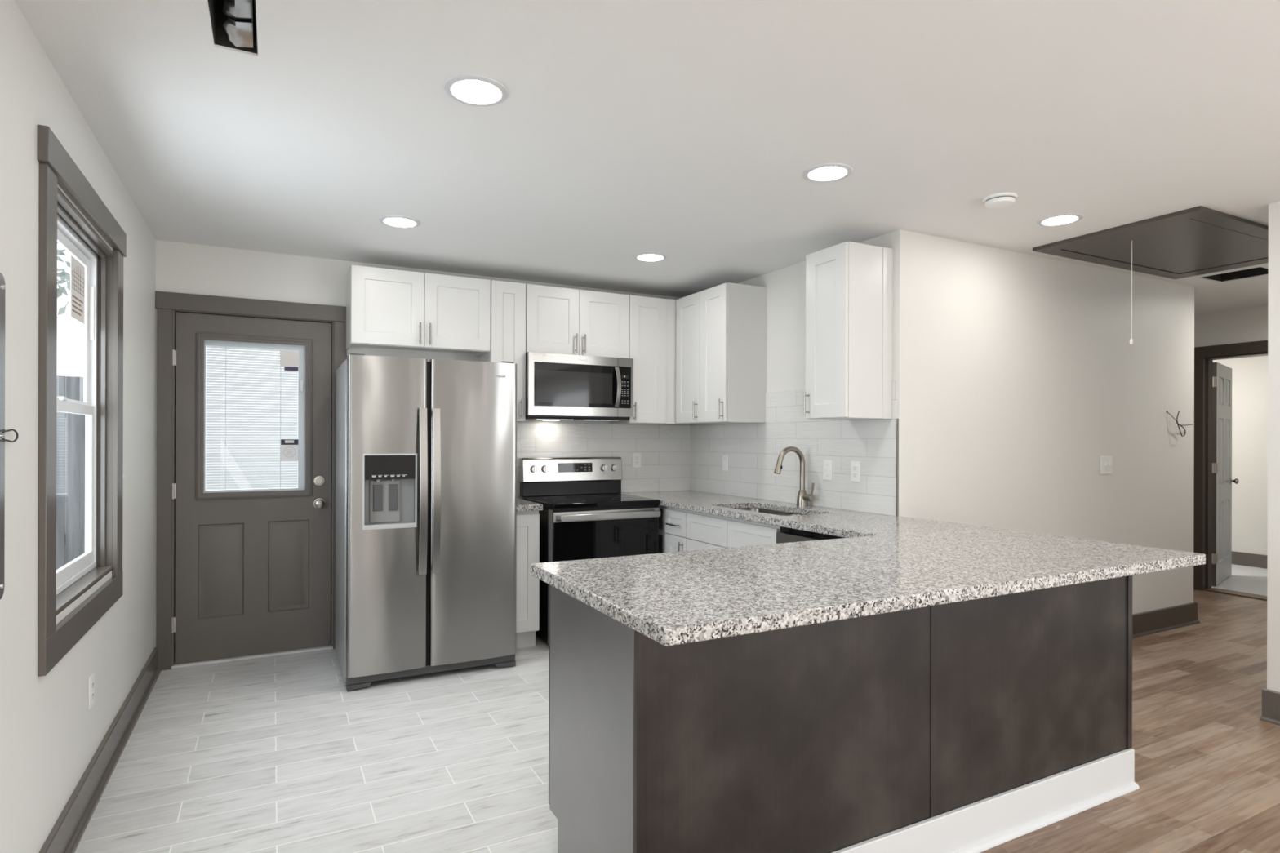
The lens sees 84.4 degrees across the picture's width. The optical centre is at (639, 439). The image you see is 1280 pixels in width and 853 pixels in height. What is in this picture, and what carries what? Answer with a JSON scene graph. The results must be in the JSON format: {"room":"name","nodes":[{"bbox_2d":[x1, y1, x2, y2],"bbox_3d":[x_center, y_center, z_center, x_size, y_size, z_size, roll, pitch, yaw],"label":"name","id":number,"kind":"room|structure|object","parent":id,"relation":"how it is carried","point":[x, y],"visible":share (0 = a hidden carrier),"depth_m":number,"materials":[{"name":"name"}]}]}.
{"room":"kitchen","nodes":[
{"label":"kitchen","id":0,"kind":"room"},
{"bbox_2d":[0,0,155,852],"bbox_3d":[-0.845,0.082,0.271,0.062,2.516,8.740,0,0,-27],"label":"wall","id":1,"kind":"structure","parent":0,"point":[50,736],"depth_m":2.01,"materials":[{"name":"paint"}]},
{"bbox_2d":[0,272,18,599],"bbox_3d":[-1.492,-0.006,1.599,0.014,0.796,0.474,0,0,-27],"label":"electrical panel","id":2,"kind":"object","parent":1,"relation":"attached to","point":[2,287],"visible":1,"depth_m":1.73,"materials":[{"name":"metal"}]},
{"bbox_2d":[37,124,126,676],"bbox_3d":[-2.009,-0.107,2.513,0.113,1.567,1.201,0,0,-27],"label":"window","id":3,"kind":"structure","parent":1,"relation":"in","point":[96,283],"depth_m":2.65,"materials":[{"name":"grey paint"}]},
{"bbox_2d":[88,671,94,710],"bbox_3d":[-2.018,0.926,2.599,0.008,0.118,0.074,0,0,-27],"label":"outlet","id":4,"kind":"object","parent":1,"relation":"attached to","point":[91,678],"visible":1,"depth_m":2.58,"materials":[{"name":"white plastic"}]},
{"bbox_2d":[91,680,93,690],"bbox_3d":[-2.015,0.906,2.600,0.002,0.029,0.034,0,0,-27],"label":"receptacle","id":5,"kind":"object","parent":4,"relation":"attached to","point":[92,681],"depth_m":2.60,"materials":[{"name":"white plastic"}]},
{"bbox_2d":[91,690,93,701],"bbox_3d":[-2.015,0.946,2.600,0.002,0.029,0.034,0,0,-27],"label":"receptacle","id":6,"kind":"object","parent":4,"relation":"attached to","point":[92,691],"depth_m":2.60,"materials":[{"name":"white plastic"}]},
{"bbox_2d":[38,647,161,852],"bbox_3d":[-0.798,1.255,0.280,0.036,0.130,8.430,0,0,-27],"label":"baseboard","id":7,"kind":"structure","parent":1,"relation":"attached to","point":[65,836],"depth_m":2.65,"materials":[{"name":"grey paint"}]},
{"bbox_2d":[154,240,690,647],"bbox_3d":[-1.158,0.081,4.933,3.683,2.516,0.178,0,0,-27],"label":"wall","id":8,"kind":"structure","parent":0,"point":[180,267],"depth_m":4.55,"materials":[{"name":"paint"}]},
{"bbox_2d":[155,291,346,670],"bbox_3d":[-2.301,0.239,4.234,1.008,2.152,0.024,0,0,-27],"label":"door frame","id":9,"kind":"structure","parent":8,"relation":"attached to","point":[166,303],"depth_m":4.03,"materials":[{"name":"grey paint"}]},
{"bbox_2d":[171,310,333,668],"bbox_3d":[-2.332,0.284,4.298,0.858,2.062,0.202,0,0,-27],"label":"door","id":10,"kind":"structure","parent":8,"relation":"in","point":[252,568],"depth_m":4.26,"materials":[{"name":"grey paint"}]},
{"bbox_2d":[205,345,297,489],"bbox_3d":[-2.345,-0.127,4.281,0.489,0.852,0.009,0,0,-27],"label":"blind","id":11,"kind":"object","parent":10,"relation":"attached to","point":[287,439],"depth_m":4.28,"materials":[{"name":"white plastic"}]},
{"bbox_2d":[346,264,490,356],"bbox_3d":[-1.406,-0.801,4.502,0.838,0.467,0.373,0,0,-27],"label":"upper cabinet","id":12,"kind":"object","parent":8,"relation":"attached to","point":[386,308],"visible":1,"depth_m":4.36,"materials":[{"name":"white paint"}]},
{"bbox_2d":[477,280,525,422],"bbox_3d":[-0.928,-0.575,4.750,0.236,0.915,0.373,0,0,-27],"label":"upper cabinet","id":13,"kind":"object","parent":8,"relation":"attached to","point":[508,299],"visible":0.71,"depth_m":4.63,"materials":[{"name":"white paint"}]},
{"bbox_2d":[525,284,629,358],"bbox_3d":[-0.482,-0.802,4.982,0.763,0.459,0.373,0,0,-27],"label":"upper cabinet","id":14,"kind":"object","parent":8,"relation":"attached to","point":[559,320],"visible":0.84,"depth_m":4.83,"materials":[{"name":"white paint"}]},
{"bbox_2d":[525,351,633,421],"bbox_3d":[-0.466,-0.351,4.944,0.768,0.442,0.439,0,0,-27],"label":"microwave","id":15,"kind":"object","parent":14,"relation":"attached to","point":[559,387],"visible":1,"depth_m":4.78,"materials":[{"name":"silver metal"}]},
{"bbox_2d":[632,452,640,467],"bbox_3d":[-0.024,0.162,5.418,0.074,0.118,0.008,0,0,-27],"label":"outlet","id":16,"kind":"object","parent":8,"relation":"attached to","point":[636,455],"visible":1,"depth_m":5.42,"materials":[{"name":"white plastic"}]},
{"bbox_2d":[609,294,675,424],"bbox_3d":[0.034,-0.572,5.251,0.399,0.915,0.373,0,0,-27],"label":"upper cabinet","id":17,"kind":"object","parent":8,"relation":"attached to","point":[652,321],"visible":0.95,"depth_m":5.12,"materials":[{"name":"white paint"}]},
{"bbox_2d":[14,0,1279,315],"bbox_3d":[2.694,-1.131,2.109,8.200,0.030,8.740,0,0,-27],"label":"ceiling","id":18,"kind":"structure","parent":0,"point":[686,131],"depth_m":2.52,"materials":[{"name":"paint"}]},
{"bbox_2d":[208,0,257,53],"bbox_3d":[-1.094,-1.252,1.901,0.110,0.236,0.345,0,0,-27],"label":"ceiling vent","id":19,"kind":"object","parent":18,"relation":"in","point":[233,22],"visible":0.99,"depth_m":2.02,"materials":[{"name":"black metal"}]},
{"bbox_2d":[378,214,420,227],"bbox_3d":[-1.242,-1.123,3.655,0.204,0.010,0.204,0,0,-27],"label":"recessed light","id":20,"kind":"object","parent":18,"relation":"in","point":[398,221],"visible":1,"depth_m":3.63,"materials":[{"name":"white paint"}]},
{"bbox_2d":[384,217,415,226],"bbox_3d":[-1.242,-1.122,3.655,0.154,0.010,0.154,0,0,-27],"label":"diffuser","id":21,"kind":"object","parent":20,"relation":"attached to","point":[393,222],"depth_m":3.64,"materials":[{"name":"white plastic"}]},
{"bbox_2d":[443,74,508,106],"bbox_3d":[-0.528,-1.120,2.280,0.204,0.010,0.204,0,0,-27],"label":"recessed light","id":22,"kind":"object","parent":18,"relation":"in","point":[474,90],"visible":1,"depth_m":2.26,"materials":[{"name":"white paint"}]},
{"bbox_2d":[451,80,500,103],"bbox_3d":[-0.528,-1.120,2.280,0.154,0.010,0.154,0,0,-27],"label":"diffuser","id":23,"kind":"object","parent":22,"relation":"attached to","point":[465,91],"depth_m":2.27,"materials":[{"name":"white plastic"}]},
{"bbox_2d":[633,252,666,262],"bbox_3d":[0.064,-1.119,4.350,0.204,0.010,0.204,0,0,-27],"label":"recessed light","id":24,"kind":"object","parent":18,"relation":"in","point":[646,256],"visible":1,"depth_m":4.32,"materials":[{"name":"white paint"}]},
{"bbox_2d":[637,254,662,261],"bbox_3d":[0.064,-1.118,4.350,0.154,0.010,0.154,0,0,-27],"label":"diffuser","id":25,"kind":"object","parent":24,"relation":"attached to","point":[640,257],"depth_m":4.34,"materials":[{"name":"white plastic"}]},
{"bbox_2d":[802,163,853,182],"bbox_3d":[0.788,-1.116,2.969,0.204,0.010,0.204,0,0,-27],"label":"recessed light","id":26,"kind":"object","parent":18,"relation":"in","point":[825,172],"visible":1,"depth_m":2.95,"materials":[{"name":"white paint"}]},
{"bbox_2d":[808,166,846,180],"bbox_3d":[0.788,-1.116,2.969,0.154,0.010,0.154,0,0,-27],"label":"diffuser","id":27,"kind":"object","parent":26,"relation":"attached to","point":[816,173],"depth_m":2.95,"materials":[{"name":"white plastic"}]},
{"bbox_2d":[982,192,1017,208],"bbox_3d":[1.668,-1.099,3.273,0.144,0.040,0.144,0,0,-27],"label":"smoke detector","id":28,"kind":"object","parent":18,"relation":"attached to","point":[1001,200],"visible":1,"depth_m":3.23,"materials":[{"name":"white plastic"}]},
{"bbox_2d":[1036,213,1083,226],"bbox_3d":[2.134,-1.112,3.591,0.204,0.010,0.204,0,0,-27],"label":"recessed light","id":29,"kind":"object","parent":18,"relation":"in","point":[1063,219],"visible":1,"depth_m":3.57,"materials":[{"name":"white paint"}]},
{"bbox_2d":[1042,215,1077,225],"bbox_3d":[2.134,-1.112,3.591,0.154,0.010,0.154,0,0,-27],"label":"diffuser","id":30,"kind":"object","parent":29,"relation":"attached to","point":[1054,220],"depth_m":3.58,"materials":[{"name":"white plastic"}]},
{"bbox_2d":[1032,205,1268,344],"bbox_3d":[3.169,-0.819,4.104,1.545,0.592,0.842,0,0,-27],"label":"attic hatch","id":31,"kind":"object","parent":18,"relation":"attached to","point":[1199,240],"visible":0.98,"depth_m":4.00,"materials":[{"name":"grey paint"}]},
{"bbox_2d":[1201,266,1268,281],"bbox_3d":[4.066,-1.237,4.786,0.315,0.236,0.345,0,0,-27],"label":"ceiling vent","id":32,"kind":"object","parent":18,"relation":"in","point":[1255,271],"visible":0.24,"depth_m":4.91,"materials":[{"name":"black metal"}]},
{"bbox_2d":[74,564,1279,852],"bbox_3d":[3.427,1.345,2.494,9.870,0.034,8.740,0,0,-27],"label":"floor","id":33,"kind":"structure","parent":0,"point":[271,754],"depth_m":2.90,"materials":[{"name":"white tile"}]},
{"bbox_2d":[335,352,516,691],"bbox_3d":[-1.265,0.434,4.163,0.918,1.768,0.766,0,0,-27],"label":"refrigerator","id":34,"kind":"object","parent":33,"relation":"on","point":[426,451],"visible":1,"depth_m":3.85,"materials":[{"name":"silver metal"}]},
{"bbox_2d":[515,510,539,648],"bbox_3d":[-0.870,0.882,4.657,0.228,0.874,0.596,0,0,-27],"label":"base cabinet","id":35,"kind":"object","parent":33,"relation":"on","point":[527,586],"visible":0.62,"depth_m":4.41,"materials":[{"name":"white paint"}]},
{"bbox_2d":[516,497,542,511],"bbox_3d":[-0.855,0.424,4.633,0.235,0.038,0.633,0,0,-27],"label":"countertop","id":36,"kind":"structure","parent":35,"relation":"on","point":[522,504],"depth_m":4.38,"materials":[{"name":"stone"}]},
{"bbox_2d":[520,457,660,644],"bbox_3d":[-0.342,0.727,4.831,0.772,1.188,0.714,0,0,-27],"label":"range","id":37,"kind":"object","parent":33,"relation":"on","point":[583,525],"visible":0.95,"depth_m":4.63,"materials":[{"name":"black metal"}]},
{"bbox_2d":[522,493,660,509],"bbox_3d":[-0.342,0.420,4.819,0.760,0.035,0.610,0,0,-27],"label":"cooktop","id":38,"kind":"object","parent":37,"relation":"in","point":[557,500],"depth_m":4.68,"materials":[{"name":"black glass"}]},
{"bbox_2d":[657,505,688,553],"bbox_3d":[0.331,0.886,5.081,0.645,0.874,0.932,0,0,-27],"label":"base cabinet","id":39,"kind":"object","parent":33,"relation":"on","point":[672,521],"visible":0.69,"depth_m":4.69,"materials":[{"name":"white paint"}]},
{"bbox_2d":[686,511,796,551],"bbox_3d":[0.759,0.887,4.256,0.645,0.874,0.922,0,0,-27],"label":"base cabinet","id":40,"kind":"object","parent":33,"relation":"on","point":[704,531],"visible":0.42,"depth_m":4.16,"materials":[{"name":"white paint"}]},
{"bbox_2d":[776,526,843,543],"bbox_3d":[1.115,0.891,3.576,0.597,0.868,0.606,0,0,-27],"label":"dishwasher","id":41,"kind":"object","parent":33,"relation":"on","point":[786,535],"visible":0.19,"depth_m":3.57,"materials":[{"name":"black metal"}]},
{"bbox_2d":[548,575,1132,852],"bbox_3d":[0.787,0.887,2.518,2.139,0.874,0.673,0,0,-27],"label":"base cabinet","id":42,"kind":"object","parent":33,"relation":"on","point":[831,736],"visible":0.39,"depth_m":2.07,"materials":[{"name":"brown wood"}]},
{"bbox_2d":[530,490,1205,646],"bbox_3d":[0.241,0.428,3.586,2.241,0.038,3.503,0,0,-27],"label":"countertop","id":43,"kind":"structure","parent":42,"relation":"on","point":[881,564],"depth_m":2.23,"materials":[{"name":"stone"}]},
{"bbox_2d":[737,508,801,515],"bbox_3d":[0.759,0.539,4.190,0.397,0.178,0.769,0,0,-27],"label":"sink","id":44,"kind":"object","parent":43,"relation":"in","point":[759,510],"visible":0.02,"depth_m":4.48,"materials":[{"name":"silver metal"}]},
{"bbox_2d":[773,446,814,506],"bbox_3d":[0.938,0.227,4.284,0.250,0.367,0.139,0,0,-27],"label":"faucet","id":45,"kind":"object","parent":43,"relation":"on","point":[802,498],"visible":1,"depth_m":4.32,"materials":[{"name":"silver metal"}]},
{"bbox_2d":[831,748,1139,852],"bbox_3d":[0.945,1.254,2.207,2.133,0.142,0.032,0,0,-27],"label":"baseboard","id":46,"kind":"structure","parent":42,"relation":"attached to","point":[982,825],"depth_m":2.37,"materials":[{"name":"white paint"}]},
{"bbox_2d":[1204,587,1266,600],"bbox_3d":[5.236,1.332,5.920,0.160,0.012,0.792,0,0,-27],"label":"threshold","id":47,"kind":"object","parent":33,"relation":"on","point":[1211,589],"visible":0.89,"depth_m":6.06,"materials":[{"name":"brown wood"}]},
{"bbox_2d":[689,229,916,518],"bbox_3d":[0.945,0.087,4.737,0.133,2.516,2.126,0,0,-27],"label":"wall","id":48,"kind":"structure","parent":0,"point":[753,450],"depth_m":4.42,"materials":[{"name":"tile"}]},
{"bbox_2d":[675,282,767,424],"bbox_3d":[0.539,-0.571,4.990,0.373,0.915,0.668,0,0,-27],"label":"upper cabinet","id":49,"kind":"object","parent":48,"relation":"attached to","point":[721,330],"visible":1,"depth_m":4.75,"materials":[{"name":"white paint"}]},
{"bbox_2d":[722,454,728,471],"bbox_3d":[0.622,0.174,5.193,0.018,0.118,0.074,0,0,-27],"label":"light switch","id":50,"kind":"object","parent":48,"relation":"attached to","point":[725,457],"visible":1,"depth_m":5.19,"materials":[{"name":"white plastic"}]},
{"bbox_2d":[822,460,831,480],"bbox_3d":[1.121,0.186,4.235,0.018,0.118,0.074,0,0,-27],"label":"light switch","id":51,"kind":"object","parent":48,"relation":"attached to","point":[827,464],"visible":1,"depth_m":4.24,"materials":[{"name":"white plastic"}]},
{"bbox_2d":[803,241,893,419],"bbox_3d":[1.126,-0.569,3.861,0.373,0.915,0.318,0,0,-27],"label":"upper cabinet","id":52,"kind":"object","parent":48,"relation":"attached to","point":[849,285],"visible":1,"depth_m":3.75,"materials":[{"name":"white paint"}]},
{"bbox_2d":[850,461,860,482],"bbox_3d":[1.230,0.185,4.035,0.008,0.118,0.074,0,0,-27],"label":"outlet","id":53,"kind":"object","parent":48,"relation":"attached to","point":[855,465],"visible":1,"depth_m":4.03,"materials":[{"name":"white plastic"}]},
{"bbox_2d":[853,465,857,471],"bbox_3d":[1.228,0.165,4.033,0.002,0.029,0.034,0,0,-27],"label":"receptacle","id":54,"kind":"object","parent":53,"relation":"attached to","point":[855,467],"depth_m":4.03,"materials":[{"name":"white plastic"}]},
{"bbox_2d":[853,472,857,477],"bbox_3d":[1.228,0.205,4.033,0.002,0.029,0.034,0,0,-27],"label":"receptacle","id":55,"kind":"object","parent":53,"relation":"attached to","point":[855,474],"depth_m":4.03,"materials":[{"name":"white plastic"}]},
{"bbox_2d":[896,418,898,516],"bbox_3d":[1.375,0.151,3.771,0.010,0.523,0.006,0,0,-27],"label":"tile edge","id":56,"kind":"structure","parent":48,"relation":"attached to","point":[897,420],"depth_m":3.77,"materials":[{"name":"silver"}]},
{"bbox_2d":[915,232,1194,614],"bbox_3d":[2.738,0.092,4.539,2.866,2.516,0.120,0,0,-27],"label":"wall","id":57,"kind":"structure","parent":0,"point":[1028,372],"depth_m":4.38,"materials":[{"name":"paint"}]},
{"bbox_2d":[1100,456,1112,474],"bbox_3d":[3.065,0.171,4.631,0.126,0.118,0.018,0,0,-27],"label":"light switch","id":58,"kind":"object","parent":57,"relation":"attached to","point":[1106,462],"visible":1,"depth_m":4.63,"materials":[{"name":"white plastic"}]},
{"bbox_2d":[1132,602,1199,638],"bbox_3d":[2.723,1.258,4.445,3.009,0.145,0.036,0,0,-27],"label":"baseboard","id":59,"kind":"structure","parent":57,"relation":"attached to","point":[1155,621],"depth_m":4.93,"materials":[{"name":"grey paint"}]},
{"bbox_2d":[1166,410,1193,436],"bbox_3d":[3.844,-0.109,5.011,0.281,0.181,0.033,0,0,-20],"label":"loose wire","id":60,"kind":"object","parent":57,"relation":"hanging from","point":[1178,424],"visible":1,"depth_m":4.98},
{"bbox_2d":[1194,305,1267,346],"bbox_3d":[5.164,0.100,6.066,0.160,2.516,3.200,0,0,-27],"label":"wall","id":61,"kind":"structure","parent":0,"point":[1247,324],"depth_m":6.06,"materials":[{"name":"paint"}]},
{"bbox_2d":[1211,362,1239,586],"bbox_3d":[5.489,0.317,6.626,0.865,2.020,0.105,0,0,-43],"label":"door","id":62,"kind":"structure","parent":61,"relation":"in","point":[1221,559],"depth_m":6.56,"materials":[{"name":"white paint"}]},
{"bbox_2d":[1193,340,1267,591],"bbox_3d":[5.226,0.260,5.921,0.179,2.155,0.975,0,0,-27],"label":"door frame","id":63,"kind":"structure","parent":61,"relation":"attached to","point":[1200,353],"depth_m":6.26,"materials":[{"name":"brown paint"}]},
{"bbox_2d":[1213,355,1267,555],"bbox_3d":[6.724,0.104,6.990,0.120,2.516,2.800,0,0,-27],"label":"wall","id":64,"kind":"structure","parent":0,"point":[1250,374],"depth_m":7.44,"materials":[{"name":"paint"}]},
{"bbox_2d":[1231,551,1267,568],"bbox_3d":[6.682,1.270,6.913,0.018,0.136,2.700,0,0,-27],"label":"baseboard","id":65,"kind":"structure","parent":64,"relation":"attached to","point":[1254,560],"depth_m":7.42,"materials":[{"name":"brown paint"}]},
{"bbox_2d":[1266,201,1279,692],"bbox_3d":[4.232,0.097,1.073,0.120,2.516,5.200,0,0,-27],"label":"wall","id":66,"kind":"structure","parent":0,"point":[1273,287],"depth_m":3.33,"materials":[{"name":"paint"}]},
{"bbox_2d":[1260,688,1279,725],"bbox_3d":[4.156,1.262,1.042,0.036,0.145,5.212,0,0,-27],"label":"baseboard","id":67,"kind":"structure","parent":66,"relation":"attached to","point":[1270,699],"depth_m":3.32,"materials":[{"name":"brown paint"}]},
{"label":"outside","id":68,"kind":"structure","parent":0,"visible":0},
{"bbox_3d":[-1.850,1.541,3.549,24.000,0.050,20.000,0,0,-27],"label":"ground","id":69,"kind":"structure","parent":68,"visible":0},
{"bbox_2d":[57,241,81,317],"bbox_3d":[-7.916,-1.566,7.370,4.193,6.136,3.247,0,0,-27],"label":"tree","id":70,"kind":"object","parent":69,"relation":"on","point":[64,275],"visible":0.03,"depth_m":8.19,"materials":[{"name":"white plant"}]},
{"bbox_2d":[56,375,85,569],"bbox_3d":[-6.942,0.370,4.991,6.287,1.862,0.060,0,0,-27],"label":"fence","id":71,"kind":"object","parent":69,"relation":"on","point":[70,473],"visible":0.07,"depth_m":6.03,"materials":[{"name":"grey wood"}]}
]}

